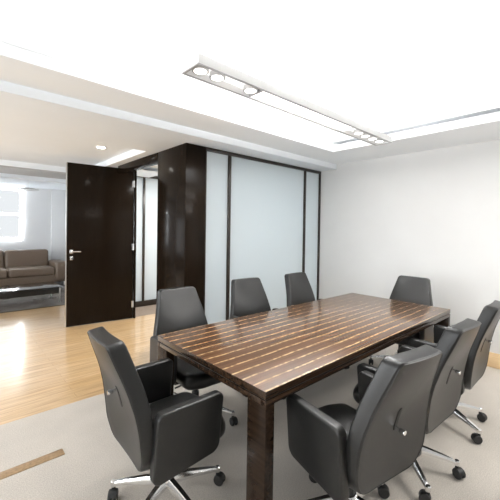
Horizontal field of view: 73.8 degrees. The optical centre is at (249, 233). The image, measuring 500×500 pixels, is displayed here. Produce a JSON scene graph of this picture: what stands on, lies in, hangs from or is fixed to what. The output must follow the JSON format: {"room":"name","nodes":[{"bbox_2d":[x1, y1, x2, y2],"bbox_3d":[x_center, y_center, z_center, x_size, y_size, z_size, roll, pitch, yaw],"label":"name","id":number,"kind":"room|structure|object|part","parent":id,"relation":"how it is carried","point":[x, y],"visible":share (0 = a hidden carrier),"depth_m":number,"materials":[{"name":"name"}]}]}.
{"room":"office","nodes":[
{"label":"office","id":0,"kind":"room"},
{"bbox_2d":[0,185,50,260],"bbox_3d":[-7.399,-0.259,7.569,6.270,3.000,0.160,0,1,-42],"label":"wall","id":1,"kind":"structure","parent":0,"point":[36,205],"depth_m":8.93,"materials":[{"name":"grey paint"}]},
{"bbox_2d":[0,188,21,239],"bbox_3d":[-7.057,-0.508,7.879,2.752,1.320,0.070,0,1,-42],"label":"window","id":2,"kind":"structure","parent":1,"relation":"in","point":[10,199],"depth_m":8.64,"materials":[{"name":"grey glass"}]},
{"bbox_2d":[51,189,65,260],"bbox_3d":[-5.288,0.019,9.319,0.490,2.463,0.100,0,1,-42],"label":"wall","id":3,"kind":"structure","parent":1,"relation":"attached to","point":[58,197],"depth_m":9.22,"materials":[{"name":"grey paint"}]},
{"bbox_2d":[142,165,157,171],"bbox_3d":[-0.675,-1.097,5.467,2.349,0.070,2.760,0,1,-42],"label":"ceiling","id":4,"kind":"structure","parent":0,"point":[152,168],"depth_m":5.52,"materials":[{"name":"paint"}]},
{"bbox_2d":[0,80,336,189],"bbox_3d":[-4.126,-1.097,5.249,7.749,0.087,7.640,0,1,-42],"label":"ceiling","id":5,"kind":"structure","parent":0,"point":[41,130],"depth_m":3.57,"materials":[{"name":"white paint"}]},
{"bbox_2d":[17,188,38,190],"bbox_3d":[-5.151,-1.102,7.723,0.444,0.172,0.442,0,1,-42],"label":"hanging lamp","id":6,"kind":"object","parent":5,"relation":"hanging from","point":[28,189],"visible":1,"depth_m":7.74,"materials":[{"name":"grey metal"}]},
{"bbox_2d":[0,165,65,178],"bbox_3d":[-4.821,-1.046,4.714,6.000,0.020,0.780,0,1,-42],"label":"trim","id":7,"kind":"structure","parent":5,"relation":"attached to","point":[3,169],"depth_m":5.63,"materials":[{"name":"grey paint"}]},
{"bbox_2d":[0,176,65,183],"bbox_3d":[-6.057,-1.168,6.074,6.000,0.025,0.080,0,1,-42],"label":"trim","id":8,"kind":"structure","parent":5,"relation":"attached to","point":[0,176],"depth_m":7.24,"materials":[{"name":"paint"}]},
{"bbox_2d":[0,0,499,163],"bbox_3d":[0.752,-1.152,-0.117,7.749,0.335,6.860,0,1,-42],"label":"ceiling","id":9,"kind":"structure","parent":0,"point":[400,65],"depth_m":2.45,"materials":[{"name":"paint"}]},
{"bbox_2d":[182,0,391,145],"bbox_3d":[0.492,-1.115,2.504,2.210,0.484,0.164,0,1,-42],"label":"linear pendant","id":10,"kind":"object","parent":9,"relation":"hanging from","point":[200,67],"visible":1,"depth_m":2.15,"materials":[{"name":"white metal"}]},
{"bbox_3d":[-0.326,-1.145,1.794,0.058,0.429,0.017,1,1,15],"label":"power cord","id":11,"kind":"part","parent":10,"relation":"part of","materials":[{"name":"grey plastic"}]},
{"bbox_2d":[252,91,354,130],"bbox_3d":[0.448,-0.887,2.471,1.080,0.008,0.124,0,1,-42],"label":"diffuser","id":12,"kind":"object","parent":10,"relation":"attached to","point":[279,100],"depth_m":2.38,"materials":[{"name":"white plastic"}]},
{"bbox_2d":[0,281,499,499],"bbox_3d":[-1.857,1.415,2.743,7.749,0.060,14.500,0,1,-42],"label":"floor","id":13,"kind":"structure","parent":0,"point":[93,457],"depth_m":2.40,"materials":[{"name":"beige carpet"}]},
{"bbox_2d":[0,281,61,301],"bbox_3d":[-4.545,1.153,6.022,1.880,0.300,0.780,0,1,-42],"label":"coffee table","id":14,"kind":"object","parent":13,"relation":"on","point":[41,288],"visible":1,"depth_m":6.16,"materials":[{"name":"black glass"}]},
{"bbox_2d":[0,249,64,285],"bbox_3d":[-6.119,0.835,7.361,3.650,0.856,0.930,0,1,-42],"label":"sofa","id":15,"kind":"object","parent":13,"relation":"on","point":[33,265],"visible":0.93,"depth_m":7.99,"materials":[{"name":"brown fabric"}]},
{"bbox_2d":[0,250,3,267],"bbox_3d":[-6.305,0.652,7.633,1.070,0.500,0.200,0,-7,-42],"label":"cushion","id":16,"kind":"object","parent":15,"relation":"on","point":[1,252],"depth_m":7.90,"materials":[{"name":"brown fabric"}]},
{"bbox_2d":[0,267,7,278],"bbox_3d":[-6.010,0.903,7.307,1.070,0.195,0.680,0,1,-42],"label":"seat cushion","id":17,"kind":"object","parent":15,"relation":"on","point":[3,272],"depth_m":7.39,"materials":[{"name":"brown fabric"}]},
{"bbox_2d":[4,249,48,268],"bbox_3d":[-5.565,0.655,8.306,0.920,0.500,0.200,0,-7,-42],"label":"cushion","id":18,"kind":"object","parent":15,"relation":"on","point":[33,257],"depth_m":8.21,"materials":[{"name":"brown fabric"}]},
{"bbox_2d":[6,265,54,277],"bbox_3d":[-5.270,0.905,7.980,0.920,0.195,0.680,0,1,-42],"label":"seat cushion","id":19,"kind":"object","parent":15,"relation":"on","point":[12,271],"depth_m":7.80,"materials":[{"name":"brown fabric"}]},
{"bbox_3d":[-6.123,1.078,7.364,3.610,0.170,0.850,0,1,-42],"label":"frame","id":20,"kind":"part","parent":15,"relation":"part of","materials":[{"name":"brown fabric"}]},
{"bbox_3d":[-4.882,0.920,8.475,0.320,0.455,0.910,0,1,-42],"label":"armrest","id":21,"kind":"part","parent":15,"relation":"part of","materials":[{"name":"brown fabric"}]},
{"bbox_2d":[0,449,64,479],"bbox_3d":[-1.634,1.399,1.745,1.176,0.004,0.069,0,1,-42],"label":"floor strip","id":22,"kind":"object","parent":13,"relation":"on","point":[9,472],"visible":1,"depth_m":2.02,"materials":[{"name":"brown wood"}]},
{"bbox_2d":[0,304,64,312],"bbox_3d":[-4.862,1.321,4.861,6.150,0.026,0.040,0,1,-42],"label":"trim","id":23,"kind":"structure","parent":13,"relation":"on","point":[62,304],"depth_m":5.81,"materials":[{"name":"black"}]},
{"bbox_2d":[136,176,157,306],"bbox_3d":[-1.477,0.132,6.581,2.028,2.420,0.061,0,1,-42],"label":"glass wall","id":24,"kind":"structure","parent":13,"relation":"on","point":[147,188],"depth_m":6.17,"materials":[{"name":"white glass"}]},
{"bbox_3d":[-2.099,0.108,6.013,0.318,2.265,0.012,0,1,-42],"label":"frosted pane","id":25,"kind":"part","parent":24,"relation":"part of","materials":[{"name":"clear glass"}]},
{"bbox_3d":[-1.494,1.292,6.596,2.028,0.100,0.061,0,1,-42],"label":"rail","id":26,"kind":"part","parent":24,"relation":"part of","materials":[{"name":"black"}]},
{"bbox_3d":[-1.726,0.109,6.351,0.610,2.265,0.012,0,1,-42],"label":"frosted pane","id":27,"kind":"part","parent":24,"relation":"part of","materials":[{"name":"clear glass"}]},
{"bbox_2d":[87,326,225,499],"bbox_3d":[-0.444,0.941,1.724,0.695,0.957,0.618,0,1,-40],"label":"chair","id":28,"kind":"object","parent":13,"relation":"on","point":[162,433],"visible":1,"depth_m":1.53,"materials":[{"name":"grey leather"}]},
{"bbox_3d":[-0.642,0.738,1.557,0.049,0.022,0.021,0,1,-40],"label":"lever","id":29,"kind":"part","parent":28,"relation":"part of","materials":[{"name":"silver metal"}]},
{"bbox_3d":[-0.623,0.769,1.574,0.223,0.614,0.491,0,1,-40],"label":"backrest","id":30,"kind":"part","parent":28,"relation":"part of","materials":[{"name":"grey leather"}]},
{"bbox_3d":[-0.603,1.306,1.763,0.279,0.090,0.048,1,1,6],"label":"leg","id":31,"kind":"part","parent":28,"relation":"part of","materials":[{"name":"silver metal"}]},
{"bbox_3d":[-0.616,0.915,1.923,0.358,0.310,0.057,0,1,-40],"label":"armrest","id":32,"kind":"part","parent":28,"relation":"part of","materials":[{"name":"grey leather"}]},
{"bbox_3d":[-0.504,1.309,1.593,0.048,0.090,0.279,1,1,24],"label":"leg","id":33,"kind":"part","parent":28,"relation":"part of","materials":[{"name":"silver metal"}]},
{"bbox_3d":[-0.311,1.312,1.635,0.279,0.090,0.048,2,1,42],"label":"leg","id":34,"kind":"part","parent":28,"relation":"part of","materials":[{"name":"silver metal"}]},
{"bbox_3d":[-0.281,0.925,1.530,0.358,0.310,0.057,0,1,-40],"label":"armrest","id":35,"kind":"part","parent":28,"relation":"part of","materials":[{"name":"grey leather"}]},
{"bbox_3d":[-0.392,1.007,1.776,0.445,0.129,0.433,0,1,-40],"label":"seat","id":36,"kind":"part","parent":28,"relation":"part of","materials":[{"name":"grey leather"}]},
{"bbox_3d":[-0.292,1.310,1.831,0.279,0.090,0.048,0,1,-30],"label":"leg","id":37,"kind":"part","parent":28,"relation":"part of","materials":[{"name":"silver metal"}]},
{"bbox_2d":[156,143,205,309],"bbox_3d":[-0.829,0.200,3.935,0.262,2.372,0.650,0,1,-42],"label":"column","id":38,"kind":"structure","parent":13,"relation":"on","point":[181,168],"depth_m":3.74,"materials":[{"name":"brown wood"}]},
{"bbox_2d":[118,153,157,173],"bbox_3d":[-1.524,-0.950,4.584,0.100,0.110,1.289,0,1,-42],"label":"trim","id":39,"kind":"structure","parent":38,"relation":"attached to","point":[151,160],"depth_m":4.51,"materials":[{"name":"brown wood"}]},
{"bbox_2d":[150,286,237,425],"bbox_3d":[-0.436,0.931,2.550,0.614,0.957,0.644,0,1,-40],"label":"chair","id":40,"kind":"object","parent":13,"relation":"on","point":[178,308],"visible":0.29,"depth_m":2.58,"materials":[{"name":"grey leather"}]},
{"bbox_3d":[-0.619,0.909,2.362,0.057,0.310,0.358,0,1,-40],"label":"armrest","id":41,"kind":"part","parent":40,"relation":"part of","materials":[{"name":"grey leather"}]},
{"bbox_3d":[-0.571,0.756,2.704,0.491,0.614,0.223,0,1,-40],"label":"backrest","id":42,"kind":"part","parent":40,"relation":"part of","materials":[{"name":"grey leather"}]},
{"bbox_3d":[-0.375,0.998,2.473,0.433,0.129,0.445,0,1,-40],"label":"seat","id":43,"kind":"part","parent":40,"relation":"part of","materials":[{"name":"grey leather"}]},
{"bbox_3d":[-0.249,1.302,2.489,0.279,0.090,0.048,1,1,10],"label":"leg","id":44,"kind":"part","parent":40,"relation":"part of","materials":[{"name":"silver metal"}]},
{"bbox_2d":[229,277,285,399],"bbox_3d":[0.128,0.932,3.116,0.604,0.957,0.685,0,1,-38],"label":"chair","id":45,"kind":"object","parent":13,"relation":"on","point":[248,295],"visible":0.22,"depth_m":3.25,"materials":[{"name":"grey leather"}]},
{"bbox_3d":[-0.010,0.757,3.294,0.491,0.614,0.223,0,1,-38],"label":"backrest","id":46,"kind":"part","parent":45,"relation":"part of","materials":[{"name":"grey leather"}]},
{"bbox_2d":[204,147,320,323],"bbox_3d":[0.275,0.208,4.539,2.182,2.372,0.061,0,1,-42],"label":"glass wall","id":47,"kind":"structure","parent":13,"relation":"on","point":[262,216],"depth_m":4.36,"materials":[{"name":"white glass"}]},
{"bbox_3d":[-0.404,0.181,3.919,0.319,2.242,0.012,0,1,-42],"label":"frosted pane","id":48,"kind":"part","parent":47,"relation":"part of","materials":[{"name":"white glass"}]},
{"bbox_3d":[0.292,-0.957,4.524,2.182,0.040,0.061,0,1,-42],"label":"rail","id":49,"kind":"part","parent":47,"relation":"part of","materials":[{"name":"black"}]},
{"bbox_3d":[0.265,0.183,4.527,1.410,2.242,0.012,0,1,-42],"label":"frosted pane","id":50,"kind":"part","parent":47,"relation":"part of","materials":[{"name":"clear glass"}]},
{"bbox_3d":[0.936,0.186,5.138,0.334,2.242,0.012,0,1,-42],"label":"frosted pane","id":51,"kind":"part","parent":47,"relation":"part of","materials":[{"name":"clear glass"}]},
{"bbox_2d":[158,293,449,499],"bbox_3d":[0.613,1.054,2.632,2.400,0.740,1.006,0,1,-42],"label":"meeting table","id":52,"kind":"object","parent":13,"relation":"on","point":[268,357],"visible":0.88,"depth_m":2.06,"materials":[{"name":"brown wood"}]},
{"bbox_3d":[-0.553,1.076,2.173,0.057,0.672,0.118,0,1,-42],"label":"leg","id":53,"kind":"part","parent":52,"relation":"part of","materials":[{"name":"brown wood"}]},
{"bbox_3d":[0.044,1.093,1.516,0.057,0.672,0.118,0,1,-42],"label":"leg","id":54,"kind":"part","parent":52,"relation":"part of","materials":[{"name":"brown wood"}]},
{"bbox_3d":[1.778,1.099,3.092,0.057,0.672,0.118,0,1,-42],"label":"leg","id":55,"kind":"part","parent":52,"relation":"part of","materials":[{"name":"brown wood"}]},
{"bbox_2d":[284,272,349,368],"bbox_3d":[0.734,0.935,3.630,0.682,0.957,0.621,2,1,44],"label":"chair","id":56,"kind":"object","parent":13,"relation":"on","point":[299,290],"visible":0.11,"depth_m":3.71,"materials":[{"name":"grey leather"}]},
{"bbox_3d":[0.557,0.759,3.769,0.223,0.614,0.491,2,1,44],"label":"backrest","id":57,"kind":"part","parent":56,"relation":"part of","materials":[{"name":"grey leather"}]},
{"bbox_2d":[286,344,441,499],"bbox_3d":[0.523,0.957,1.634,0.622,0.957,0.702,0,1,-32],"label":"chair","id":58,"kind":"object","parent":13,"relation":"on","point":[351,453],"visible":1,"depth_m":1.39,"materials":[{"name":"grey leather"}]},
{"bbox_3d":[0.288,0.934,1.478,0.057,0.310,0.358,0,1,-32],"label":"armrest","id":59,"kind":"part","parent":58,"relation":"part of","materials":[{"name":"grey leather"}]},
{"bbox_3d":[0.321,1.321,1.634,0.279,0.090,0.048,1,1,-2],"label":"leg","id":60,"kind":"part","parent":58,"relation":"part of","materials":[{"name":"silver metal"}]},
{"bbox_3d":[0.465,1.021,1.681,0.433,0.129,0.445,0,1,-32],"label":"seat","id":61,"kind":"part","parent":58,"relation":"part of","materials":[{"name":"grey leather"}]},
{"bbox_3d":[0.725,0.937,1.754,0.057,0.310,0.358,0,1,-32],"label":"armrest","id":62,"kind":"part","parent":58,"relation":"part of","materials":[{"name":"grey leather"}]},
{"bbox_3d":[0.632,0.790,1.418,0.491,0.614,0.223,0,1,-32],"label":"backrest","id":63,"kind":"part","parent":58,"relation":"part of","materials":[{"name":"grey leather"}]},
{"bbox_3d":[0.636,0.834,1.412,0.021,0.022,0.049,0,1,-32],"label":"lever","id":64,"kind":"part","parent":58,"relation":"part of","materials":[{"name":"silver metal"}]},
{"bbox_2d":[369,275,433,364],"bbox_3d":[1.572,0.949,3.471,0.687,0.957,0.612,0,1,-42],"label":"chair","id":65,"kind":"object","parent":13,"relation":"on","point":[411,289],"visible":0.28,"depth_m":3.54,"materials":[{"name":"grey leather"}]},
{"bbox_3d":[1.417,1.313,3.544,0.279,0.090,0.048,1,1,36],"label":"leg","id":66,"kind":"part","parent":65,"relation":"part of","materials":[{"name":"silver metal"}]},
{"bbox_3d":[1.518,1.015,3.407,0.445,0.129,0.433,0,1,-42],"label":"seat","id":67,"kind":"part","parent":65,"relation":"part of","materials":[{"name":"grey leather"}]},
{"bbox_3d":[1.749,0.779,3.611,0.223,0.614,0.491,0,1,-42],"label":"backrest","id":68,"kind":"part","parent":65,"relation":"part of","materials":[{"name":"grey leather"}]},
{"bbox_3d":[1.749,0.933,3.266,0.358,0.310,0.057,0,1,-42],"label":"armrest","id":69,"kind":"part","parent":65,"relation":"part of","materials":[{"name":"grey leather"}]},
{"bbox_2d":[353,318,481,499],"bbox_3d":[0.987,0.959,2.052,0.639,0.957,0.704,0,1,-39],"label":"chair","id":70,"kind":"object","parent":13,"relation":"on","point":[455,344],"visible":0.4,"depth_m":1.84,"materials":[{"name":"grey leather"}]},
{"bbox_3d":[0.921,1.022,2.101,0.433,0.129,0.445,0,1,-39],"label":"seat","id":71,"kind":"part","parent":70,"relation":"part of","materials":[{"name":"grey leather"}]},
{"bbox_3d":[0.771,0.936,1.878,0.057,0.310,0.358,0,1,-39],"label":"armrest","id":72,"kind":"part","parent":70,"relation":"part of","materials":[{"name":"grey leather"}]},
{"bbox_3d":[1.170,0.938,2.205,0.057,0.310,0.358,0,1,-39],"label":"armrest","id":73,"kind":"part","parent":70,"relation":"part of","materials":[{"name":"grey leather"}]},
{"bbox_3d":[0.949,1.327,1.897,0.048,0.090,0.279,1,1,0],"label":"leg","id":74,"kind":"part","parent":70,"relation":"part of","materials":[{"name":"silver metal"}]},
{"bbox_3d":[1.109,1.328,2.012,0.279,0.090,0.048,1,1,18],"label":"leg","id":75,"kind":"part","parent":70,"relation":"part of","materials":[{"name":"silver metal"}]},
{"bbox_3d":[1.119,0.792,1.860,0.491,0.614,0.223,0,1,-39],"label":"backrest","id":76,"kind":"part","parent":70,"relation":"part of","materials":[{"name":"grey leather"}]},
{"bbox_3d":[1.136,0.761,1.840,0.021,0.022,0.049,0,1,-39],"label":"lever","id":77,"kind":"part","parent":70,"relation":"part of","materials":[{"name":"silver metal"}]},
{"bbox_2d":[409,300,499,443],"bbox_3d":[1.503,0.960,2.535,0.608,0.957,0.690,0,1,-43],"label":"chair","id":78,"kind":"object","parent":13,"relation":"on","point":[477,361],"visible":0.38,"depth_m":2.33,"materials":[{"name":"grey leather"}]},
{"bbox_3d":[1.320,0.938,2.369,0.057,0.310,0.358,0,1,-43],"label":"armrest","id":79,"kind":"part","parent":78,"relation":"part of","materials":[{"name":"grey leather"}]},
{"bbox_3d":[1.696,0.940,2.723,0.057,0.310,0.358,0,1,-43],"label":"armrest","id":80,"kind":"part","parent":78,"relation":"part of","materials":[{"name":"grey leather"}]},
{"bbox_3d":[1.538,1.330,2.409,0.048,0.090,0.279,1,1,-18],"label":"leg","id":81,"kind":"part","parent":78,"relation":"part of","materials":[{"name":"silver metal"}]},
{"bbox_3d":[1.653,1.329,2.569,0.279,0.090,0.048,1,1,0],"label":"leg","id":82,"kind":"part","parent":78,"relation":"part of","materials":[{"name":"silver metal"}]},
{"bbox_3d":[1.669,0.793,2.375,0.491,0.614,0.223,0,1,-43],"label":"backrest","id":83,"kind":"part","parent":78,"relation":"part of","materials":[{"name":"grey leather"}]},
{"bbox_2d":[319,139,499,353],"bbox_3d":[2.524,-0.062,3.779,0.120,3.000,10.200,0,1,-42],"label":"wall","id":84,"kind":"structure","parent":0,"point":[434,215],"depth_m":4.13,"materials":[{"name":"white paint"}]},
{"bbox_2d":[433,342,499,368],"bbox_3d":[3.491,1.387,2.608,0.016,0.160,7.110,0,1,-42],"label":"baseboard","id":85,"kind":"structure","parent":84,"relation":"attached to","point":[494,358],"depth_m":3.56,"materials":[{"name":"brown wood"}]},
{"bbox_3d":[-2.117,0.045,5.608,0.015,2.600,0.755,0,1,-42],"label":"wall","id":86,"kind":"structure","parent":0,"visible":0},
{"bbox_2d":[65,162,134,326],"bbox_3d":[-2.227,0.166,5.008,0.960,2.354,0.107,0,1,-36],"label":"door","id":87,"kind":"structure","parent":86,"relation":"in","point":[99,246],"depth_m":4.98,"materials":[{"name":"brown wood"}]},
{"bbox_3d":[-2.629,0.163,4.756,0.012,2.354,0.044,0,1,-36],"label":"edge trim","id":88,"kind":"part","parent":87,"relation":"part of","materials":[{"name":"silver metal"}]},
{"bbox_2d":[133,171,136,317],"bbox_3d":[-1.838,0.168,5.308,0.022,2.371,0.060,0,1,-42],"label":"trim","id":89,"kind":"structure","parent":86,"relation":"attached to","point":[135,172],"depth_m":5.29,"materials":[{"name":"brown wood"}]}
]}

